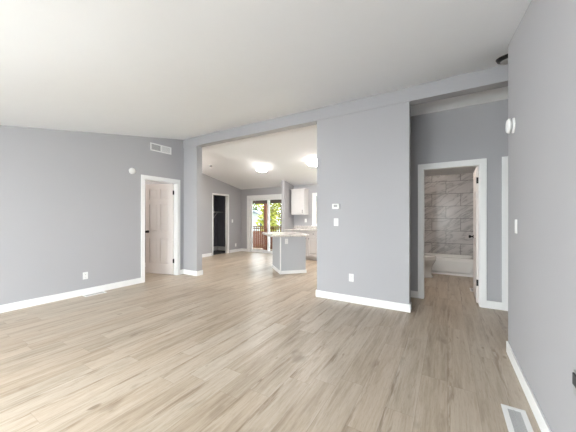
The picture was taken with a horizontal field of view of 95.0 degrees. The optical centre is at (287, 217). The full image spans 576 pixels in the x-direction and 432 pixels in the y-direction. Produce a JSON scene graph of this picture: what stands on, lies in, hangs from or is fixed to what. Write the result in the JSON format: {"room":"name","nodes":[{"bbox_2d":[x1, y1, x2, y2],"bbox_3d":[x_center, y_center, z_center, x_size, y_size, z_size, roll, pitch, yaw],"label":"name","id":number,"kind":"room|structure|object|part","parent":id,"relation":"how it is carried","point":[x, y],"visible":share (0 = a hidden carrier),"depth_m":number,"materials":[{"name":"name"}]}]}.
{"room":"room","nodes":[
{"label":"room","id":0,"kind":"room"},
{"bbox_2d":[0,125,183,304],"bbox_3d":[-4.303,-0.244,2.856,0.120,3.040,7.630,0,0,31],"label":"wall","id":1,"kind":"structure","parent":0,"point":[70,201],"depth_m":4.19,"materials":[{"name":"grey paint"}]},
{"bbox_2d":[83,272,87,279],"bbox_3d":[-3.331,0.961,4.336,0.010,0.116,0.072,0,0,31],"label":"wall outlet","id":2,"kind":"object","parent":1,"relation":"attached to","point":[85,274],"visible":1,"depth_m":4.33,"materials":[{"name":"white plastic"}]},
{"bbox_2d":[0,269,183,312],"bbox_3d":[-4.285,1.224,2.754,0.016,0.105,7.475,0,0,31],"label":"baseboard","id":3,"kind":"structure","parent":1,"relation":"attached to","point":[57,297],"depth_m":4.10,"materials":[{"name":"white paint"}]},
{"bbox_2d":[129,168,135,173],"bbox_3d":[-2.932,-0.874,4.971,0.036,0.120,0.120,0,0,31],"label":"smoke detector","id":4,"kind":"object","parent":1,"relation":"attached to","point":[131,170],"visible":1,"depth_m":4.95,"materials":[{"name":"white plastic"}]},
{"bbox_2d":[145,183,173,274],"bbox_3d":[-2.881,0.259,5.931,0.759,2.010,0.173,0,0,16],"label":"door","id":5,"kind":"structure","parent":1,"relation":"in","point":[159,231],"depth_m":5.91,"materials":[{"name":"white paint"}]},
{"bbox_2d":[141,175,179,282],"bbox_3d":[-2.685,0.223,5.529,0.156,2.106,0.872,0,0,31],"label":"door frame","id":6,"kind":"structure","parent":1,"relation":"attached to","point":[175,182],"depth_m":5.74,"materials":[{"name":"white paint"}]},
{"bbox_2d":[150,142,170,154],"bbox_3d":[-2.636,-1.424,5.482,0.014,0.156,0.470,0,0,31],"label":"air vent","id":7,"kind":"object","parent":1,"relation":"in","point":[154,147],"visible":1,"depth_m":5.47,"materials":[{"name":"white plastic"}]},
{"bbox_3d":[-2.640,-1.424,5.484,0.004,0.116,0.430,0,0,31],"label":"plate","id":8,"kind":"part","parent":7,"relation":"part of","materials":[{"name":"grey plastic"}]},
{"bbox_2d":[145,180,170,262],"bbox_3d":[-3.717,-0.245,6.914,3.080,3.042,0.120,0,0,31],"label":"wall","id":9,"kind":"structure","parent":0,"point":[146,181],"depth_m":6.83,"materials":[{"name":"grey paint"}]},
{"bbox_2d":[184,146,201,270],"bbox_3d":[-2.183,-0.144,5.934,0.560,2.840,0.143,0,0,31],"label":"wall","id":10,"kind":"structure","parent":0,"point":[192,155],"depth_m":5.81,"materials":[{"name":"grey paint"}]},
{"bbox_2d":[184,269,202,275],"bbox_3d":[-2.125,1.224,5.899,0.456,0.105,0.175,0,0,31],"label":"baseboard","id":11,"kind":"structure","parent":10,"relation":"attached to","point":[188,272],"depth_m":5.79,"materials":[{"name":"white paint"}]},
{"bbox_2d":[213,195,217,246],"bbox_3d":[-3.174,-0.076,9.607,0.120,2.704,1.750,0,0,31],"label":"wall","id":12,"kind":"structure","parent":0,"point":[215,197],"depth_m":10.13,"materials":[{"name":"grey paint"}]},
{"bbox_2d":[202,173,240,253],"bbox_3d":[-2.742,-0.236,8.457,0.120,3.025,3.570,0,0,31],"label":"wall","id":13,"kind":"structure","parent":0,"point":[210,185],"depth_m":8.97,"materials":[{"name":"grey paint"}]},
{"bbox_2d":[213,246,224,250],"bbox_3d":[-2.762,1.196,9.357,0.845,0.160,1.510,0,0,31],"label":"baseboard","id":14,"kind":"structure","parent":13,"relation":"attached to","point":[222,248],"depth_m":10.09,"materials":[{"name":"white paint"}]},
{"bbox_2d":[212,193,228,255],"bbox_3d":[-2.359,0.236,9.090,0.156,2.080,0.770,0,0,31],"label":"door frame","id":15,"kind":"structure","parent":13,"relation":"attached to","point":[225,195],"depth_m":9.35,"materials":[{"name":"white paint"}]},
{"bbox_2d":[202,248,240,256],"bbox_3d":[-2.679,1.224,8.430,0.016,0.105,3.550,0,0,31],"label":"baseboard","id":16,"kind":"structure","parent":13,"relation":"attached to","point":[233,250],"depth_m":9.06,"materials":[{"name":"white paint"}]},
{"bbox_2d":[218,195,224,246],"bbox_3d":[-2.340,0.081,10.054,0.845,2.390,0.120,0,0,31],"label":"wall","id":17,"kind":"structure","parent":0,"point":[221,199],"depth_m":10.11,"materials":[{"name":"grey paint"}]},
{"bbox_2d":[0,0,530,139],"bbox_3d":[-2.701,-1.114,1.718,10.200,1.500,7.583,0,0,31],"label":"ceiling","id":18,"kind":"structure","parent":0,"point":[168,69],"depth_m":2.21,"materials":[{"name":"white paint"}]},
{"bbox_2d":[496,54,507,64],"bbox_3d":[2.378,-1.680,2.770,0.309,0.088,0.305,0,0,36],"label":"ceiling vent","id":19,"kind":"object","parent":18,"relation":"in","point":[502,60],"visible":0.31,"depth_m":2.78,"materials":[{"name":"black metal"}]},
{"bbox_2d":[500,58,507,64],"bbox_3d":[2.381,-1.657,2.775,0.230,0.020,0.230,0,10,31],"label":"diffuser","id":20,"kind":"object","parent":19,"relation":"attached to","point":[503,61],"depth_m":2.79,"materials":[{"name":"grey plastic"}]},
{"bbox_2d":[0,250,540,431],"bbox_3d":[-1.702,1.333,3.368,10.200,0.126,11.440,0,0,31],"label":"floor","id":21,"kind":"structure","parent":0,"point":[242,344],"depth_m":2.37,"materials":[{"name":"brown wood"}]},
{"bbox_2d":[82,291,105,296],"bbox_3d":[-3.209,1.273,4.379,0.130,0.006,0.310,0,0,31],"label":"floor vent","id":22,"kind":"object","parent":21,"relation":"in","point":[101,292],"visible":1,"depth_m":4.37,"materials":[{"name":"white plastic"}]},
{"bbox_2d":[262,232,308,273],"bbox_3d":[-0.099,0.835,6.476,0.890,0.883,1.270,0,0,-16],"label":"kitchen island","id":23,"kind":"object","parent":21,"relation":"on","point":[290,258],"visible":1,"depth_m":6.00,"materials":[{"name":"white paint"}]},
{"bbox_3d":[-0.167,0.824,5.904,0.022,0.765,0.022,0,0,-16],"label":"corner trim","id":24,"kind":"part","parent":23,"relation":"part of","materials":[{"name":"white paint"}]},
{"bbox_2d":[262,232,308,236],"bbox_3d":[-0.099,0.416,6.476,0.890,0.046,1.270,0,0,-16],"label":"island countertop","id":25,"kind":"structure","parent":23,"relation":"on","point":[271,234],"depth_m":6.01,"materials":[{"name":"stone"}]},
{"bbox_3d":[0.007,1.238,6.377,0.632,0.075,0.852,0,0,-16],"label":"trim","id":26,"kind":"part","parent":23,"relation":"part of","materials":[{"name":"white paint"}]},
{"bbox_2d":[285,230,316,260],"bbox_3d":[1.270,0.841,7.738,2.900,0.870,0.615,0,0,31],"label":"base cabinet","id":27,"kind":"object","parent":21,"relation":"on","point":[311,240],"visible":0.14,"depth_m":7.79,"materials":[{"name":"white paint"}]},
{"bbox_2d":[284,226,316,230],"bbox_3d":[1.288,0.340,7.731,2.942,0.128,0.633,0,0,31],"label":"countertop","id":28,"kind":"structure","parent":27,"relation":"on","point":[296,228],"depth_m":8.35,"materials":[{"name":"stone"}]},
{"bbox_3d":[0.750,0.866,7.740,0.388,0.580,0.020,0,0,31],"label":"door","id":29,"kind":"part","parent":27,"relation":"part of","materials":[{"name":"white paint"}]},
{"bbox_3d":[0.750,0.491,7.740,0.388,0.140,0.020,0,0,31],"label":"drawer","id":30,"kind":"part","parent":27,"relation":"part of","materials":[{"name":"white paint"}]},
{"bbox_2d":[424,254,435,277],"bbox_3d":[2.806,0.871,5.736,0.730,0.811,0.440,0,0,31],"label":"toilet","id":31,"kind":"object","parent":21,"relation":"on","point":[429,260],"visible":0.33,"depth_m":5.55,"materials":[{"name":"white ceramic"}]},
{"bbox_3d":[2.882,0.823,5.690,0.548,0.028,0.376,0,0,31],"label":"lid","id":32,"kind":"part","parent":31,"relation":"part of","materials":[{"name":"white ceramic"}]},
{"bbox_2d":[424,253,472,276],"bbox_3d":[3.570,1.089,6.263,1.546,0.375,0.757,0,0,31],"label":"bathtub","id":33,"kind":"object","parent":21,"relation":"on","point":[446,264],"visible":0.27,"depth_m":5.83,"materials":[{"name":"white ceramic"}]},
{"bbox_3d":[3.377,1.084,5.955,1.428,0.261,0.011,0,0,31],"label":"apron panel","id":34,"kind":"part","parent":33,"relation":"part of","materials":[{"name":"white ceramic"}]},
{"bbox_2d":[501,404,533,431],"bbox_3d":[1.409,1.273,1.607,0.127,0.006,0.370,0,0,31],"label":"floor vent","id":35,"kind":"object","parent":21,"relation":"in","point":[516,419],"visible":1,"depth_m":1.66,"materials":[{"name":"white plastic"}]},
{"bbox_2d":[508,409,527,431],"bbox_3d":[1.409,1.273,1.607,0.067,0.004,0.310,0,0,31],"label":"grille","id":36,"kind":"object","parent":35,"relation":"attached to","point":[517,420],"depth_m":1.64,"materials":[{"name":"white metal"}]},
{"bbox_2d":[241,184,316,248],"bbox_3d":[1.229,0.107,8.210,10.200,2.338,0.120,0,0,31],"label":"wall","id":37,"kind":"structure","parent":0,"point":[299,220],"depth_m":9.32,"materials":[{"name":"grey paint"}]},
{"bbox_2d":[247,194,280,251],"bbox_3d":[-0.688,0.238,9.370,1.870,2.075,0.156,0,0,31],"label":"door frame","id":38,"kind":"structure","parent":37,"relation":"attached to","point":[270,195],"depth_m":9.75,"materials":[{"name":"white paint"}]},
{"bbox_2d":[249,197,280,253],"bbox_3d":[-0.694,0.286,9.359,1.680,1.980,0.125,0,0,31],"label":"door","id":39,"kind":"structure","parent":37,"relation":"in","point":[268,199],"depth_m":9.60,"materials":[{"name":"white paint"}]},
{"bbox_3d":[-1.008,0.286,9.593,0.840,1.910,0.040,0,0,31],"label":"fixed panel","id":40,"kind":"part","parent":39,"relation":"part of","materials":[{"name":"clear glass"}]},
{"bbox_3d":[-0.367,0.286,9.147,0.840,1.910,0.040,0,0,31],"label":"sliding panel","id":41,"kind":"part","parent":39,"relation":"part of","materials":[{"name":"clear glass"}]},
{"bbox_2d":[290,188,308,214],"bbox_3d":[0.373,-0.491,8.452,0.505,0.815,0.343,0,0,31],"label":"upper cabinet","id":42,"kind":"object","parent":37,"relation":"attached to","point":[299,197],"visible":1,"depth_m":8.33,"materials":[{"name":"white paint"}]},
{"bbox_3d":[0.301,-0.474,8.339,0.440,0.764,0.020,0,0,31],"label":"door","id":43,"kind":"part","parent":42,"relation":"part of","materials":[{"name":"white paint"}]},
{"bbox_2d":[311,193,316,225],"bbox_3d":[1.624,-0.244,7.955,1.960,1.060,0.183,0,0,31],"label":"window","id":44,"kind":"structure","parent":37,"relation":"in","point":[314,195],"depth_m":8.39,"materials":[{"name":"white paint"}]},
{"bbox_2d":[281,181,293,231],"bbox_3d":[-0.009,0.051,8.550,0.110,2.451,0.580,0,0,31],"label":"wall","id":45,"kind":"structure","parent":0,"point":[287,220],"depth_m":8.38,"materials":[{"name":"grey paint"}]},
{"bbox_2d":[202,86,507,189],"bbox_3d":[0.284,-1.442,6.649,10.200,0.844,3.770,0,0,31],"label":"ceiling","id":46,"kind":"structure","parent":0,"point":[285,154],"depth_m":6.38,"materials":[{"name":"white paint"}]},
{"bbox_2d":[256,164,267,171],"bbox_3d":[-0.716,-1.333,7.199,0.326,0.173,0.336,0,0,37],"label":"ceiling lamp","id":47,"kind":"object","parent":46,"relation":"attached to","point":[260,168],"visible":1,"depth_m":7.10,"materials":[{"name":"white glass"}]},
{"bbox_2d":[256,168,266,171],"bbox_3d":[-0.720,-1.284,7.191,0.294,0.018,0.294,0,-11,31],"label":"diffuser","id":48,"kind":"object","parent":47,"relation":"attached to","point":[257,169],"depth_m":7.15,"materials":[{"name":"white glass"}]},
{"bbox_2d":[307,158,316,166],"bbox_3d":[0.618,-1.333,6.391,0.326,0.173,0.336,0,0,37],"label":"ceiling lamp","id":49,"kind":"object","parent":46,"relation":"attached to","point":[312,162],"visible":0.74,"depth_m":6.29,"materials":[{"name":"white glass"}]},
{"bbox_2d":[307,162,316,165],"bbox_3d":[0.614,-1.284,6.384,0.294,0.018,0.294,0,-11,31],"label":"diffuser","id":50,"kind":"object","parent":49,"relation":"attached to","point":[309,163],"depth_m":6.36,"materials":[{"name":"white glass"}]},
{"bbox_2d":[317,102,410,303],"bbox_3d":[1.085,-0.144,3.956,1.360,2.840,0.143,0,0,31],"label":"wall","id":51,"kind":"structure","parent":0,"point":[364,157],"depth_m":3.85,"materials":[{"name":"grey paint"}]},
{"bbox_2d":[332,204,339,208],"bbox_3d":[0.738,-0.169,4.068,0.116,0.080,0.026,0,0,31],"label":"thermostat","id":52,"kind":"object","parent":51,"relation":"attached to","point":[334,206],"visible":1,"depth_m":4.05,"materials":[{"name":"white plastic"}]},
{"bbox_2d":[334,218,337,225],"bbox_3d":[0.742,0.076,4.075,0.072,0.116,0.009,0,0,31],"label":"light switch","id":53,"kind":"object","parent":51,"relation":"attached to","point":[335,219],"visible":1,"depth_m":4.07,"materials":[{"name":"white plastic"}]},
{"bbox_2d":[349,274,353,281],"bbox_3d":[0.947,0.906,3.950,0.072,0.116,0.010,0,0,31],"label":"wall outlet","id":54,"kind":"object","parent":51,"relation":"attached to","point":[351,276],"visible":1,"depth_m":3.95,"materials":[{"name":"white plastic"}]},
{"bbox_2d":[316,290,501,312],"bbox_3d":[1.695,1.224,3.936,2.456,0.105,0.771,0,0,31],"label":"baseboard","id":55,"kind":"structure","parent":51,"relation":"attached to","point":[323,294],"depth_m":3.79,"materials":[{"name":"white paint"}]},
{"bbox_2d":[424,173,472,254],"bbox_3d":[3.566,-0.089,6.258,1.580,1.990,0.800,0,0,31],"label":"wall tiles","id":56,"kind":"structure","parent":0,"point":[448,199],"depth_m":6.48,"materials":[{"name":"tile"}]},
{"bbox_2d":[411,99,507,301],"bbox_3d":[2.758,-0.178,3.813,2.730,2.908,0.120,0,0,31],"label":"wall","id":57,"kind":"structure","parent":0,"point":[477,131],"depth_m":3.80,"materials":[{"name":"grey paint"}]},
{"bbox_2d":[418,158,486,307],"bbox_3d":[2.458,0.223,3.994,0.872,2.106,0.156,0,0,31],"label":"door frame","id":58,"kind":"structure","parent":57,"relation":"attached to","point":[481,163],"depth_m":3.82,"materials":[{"name":"white paint"}]},
{"bbox_2d":[469,167,477,302],"bbox_3d":[2.985,0.259,4.185,0.173,2.010,0.744,0,0,32],"label":"door","id":59,"kind":"structure","parent":57,"relation":"in","point":[475,174],"depth_m":4.09,"materials":[{"name":"white paint"}]},
{"bbox_2d":[502,156,507,310],"bbox_3d":[3.346,0.223,3.457,0.867,2.106,0.156,0,0,31],"label":"door frame","id":60,"kind":"structure","parent":57,"relation":"attached to","point":[504,159],"depth_m":3.60,"materials":[{"name":"white paint"}]},
{"bbox_2d":[508,0,575,431],"bbox_3d":[0.365,-0.184,-0.455,0.120,2.919,6.800,0,0,31],"label":"wall","id":61,"kind":"structure","parent":0,"point":[542,48],"depth_m":1.55,"materials":[{"name":"grey paint"}]},
{"bbox_2d":[505,118,515,133],"bbox_3d":[1.920,-0.789,2.280,0.052,0.128,0.128,0,0,31],"label":"smoke detector","id":62,"kind":"object","parent":61,"relation":"attached to","point":[510,125],"visible":1,"depth_m":2.25,"materials":[{"name":"white plastic"}]},
{"bbox_2d":[506,341,551,431],"bbox_3d":[0.852,1.224,-0.742,1.275,0.105,6.813,0,0,31],"label":"baseboard","id":63,"kind":"structure","parent":61,"relation":"attached to","point":[543,425],"depth_m":1.81,"materials":[{"name":"white paint"}]},
{"bbox_2d":[572,370,575,395],"bbox_3d":[1.257,0.736,1.148,0.014,0.110,0.085,0,0,31],"label":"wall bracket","id":64,"kind":"object","parent":61,"relation":"attached to","point":[574,371],"visible":1,"depth_m":1.16,"materials":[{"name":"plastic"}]},
{"label":"outside","id":65,"kind":"structure","parent":0,"visible":0},
{"bbox_3d":[17.283,2.826,47.868,100.000,0.100,80.200,0,0,31],"label":"ground","id":66,"kind":"structure","parent":65,"visible":0},
{"bbox_2d":[253,204,261,211],"bbox_3d":[-5.478,-1.423,42.630,6.017,8.403,4.972,0,0,31],"label":"tree","id":67,"kind":"object","parent":66,"relation":"on","point":[254,206],"visible":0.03,"depth_m":42.13,"materials":[{"name":"green plant"}]},
{"bbox_2d":[253,210,279,243],"bbox_3d":[-3.573,1.001,29.632,5.800,3.550,5.800,0,0,1],"label":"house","id":68,"kind":"structure","parent":66,"relation":"on","point":[256,213],"depth_m":27.13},
{"bbox_2d":[255,203,280,230],"bbox_3d":[-0.822,-0.022,22.230,3.966,5.604,4.030,0,0,-24],"label":"tree","id":69,"kind":"object","parent":66,"relation":"on","point":[276,214],"visible":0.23,"depth_m":22.10,"materials":[{"name":"green plant"}]},
{"bbox_2d":[259,209,276,231],"bbox_3d":[-1.880,0.852,25.194,1.992,3.859,2.051,0,0,-26],"label":"tree","id":70,"kind":"object","parent":66,"relation":"on","point":[271,224],"visible":0.18,"depth_m":24.76,"materials":[{"name":"green plant"}]},
{"bbox_3d":[-0.715,-1.804,4.999,10.200,0.120,0.087,0,0,31],"label":"ceiling","id":71,"kind":"structure","parent":0,"visible":0},
{"bbox_2d":[183,64,507,147],"bbox_3d":[0.611,-1.654,4.244,6.850,0.200,0.167,0,0,31],"label":"beam","id":72,"kind":"structure","parent":71,"relation":"attached to","point":[495,77],"depth_m":3.76,"materials":[{"name":"grey paint"}]},
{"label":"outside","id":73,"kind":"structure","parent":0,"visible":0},
{"bbox_3d":[-1.275,1.456,10.929,7.500,0.080,1.920,0,0,31],"label":"floor","id":74,"kind":"structure","parent":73,"visible":0},
{"bbox_2d":[263,203,266,249],"bbox_3d":[-0.976,0.406,11.520,0.150,2.020,0.150,0,0,31],"label":"porch post","id":75,"kind":"object","parent":74,"relation":"on","point":[265,204],"visible":0.82,"depth_m":11.47,"materials":[{"name":"red wood"}]},
{"bbox_2d":[253,196,316,203],"bbox_3d":[-0.976,-0.794,11.520,7.200,0.380,0.140,0,0,31],"label":"beam","id":76,"kind":"structure","parent":75,"relation":"on","point":[259,201],"depth_m":11.44,"materials":[{"name":"brown wood"}]},
{"bbox_2d":[253,226,280,248],"bbox_3d":[-0.898,0.896,11.648,7.200,1.000,0.140,0,0,31],"label":"deck railing","id":77,"kind":"object","parent":74,"relation":"on","point":[258,237],"visible":0.18,"depth_m":11.88,"materials":[{"name":"red wood"}]},
{"bbox_3d":[-0.898,0.461,11.648,7.200,0.130,0.140,0,0,31],"label":"rail","id":78,"kind":"part","parent":77,"relation":"part of","materials":[{"name":"red wood"}]}
]}

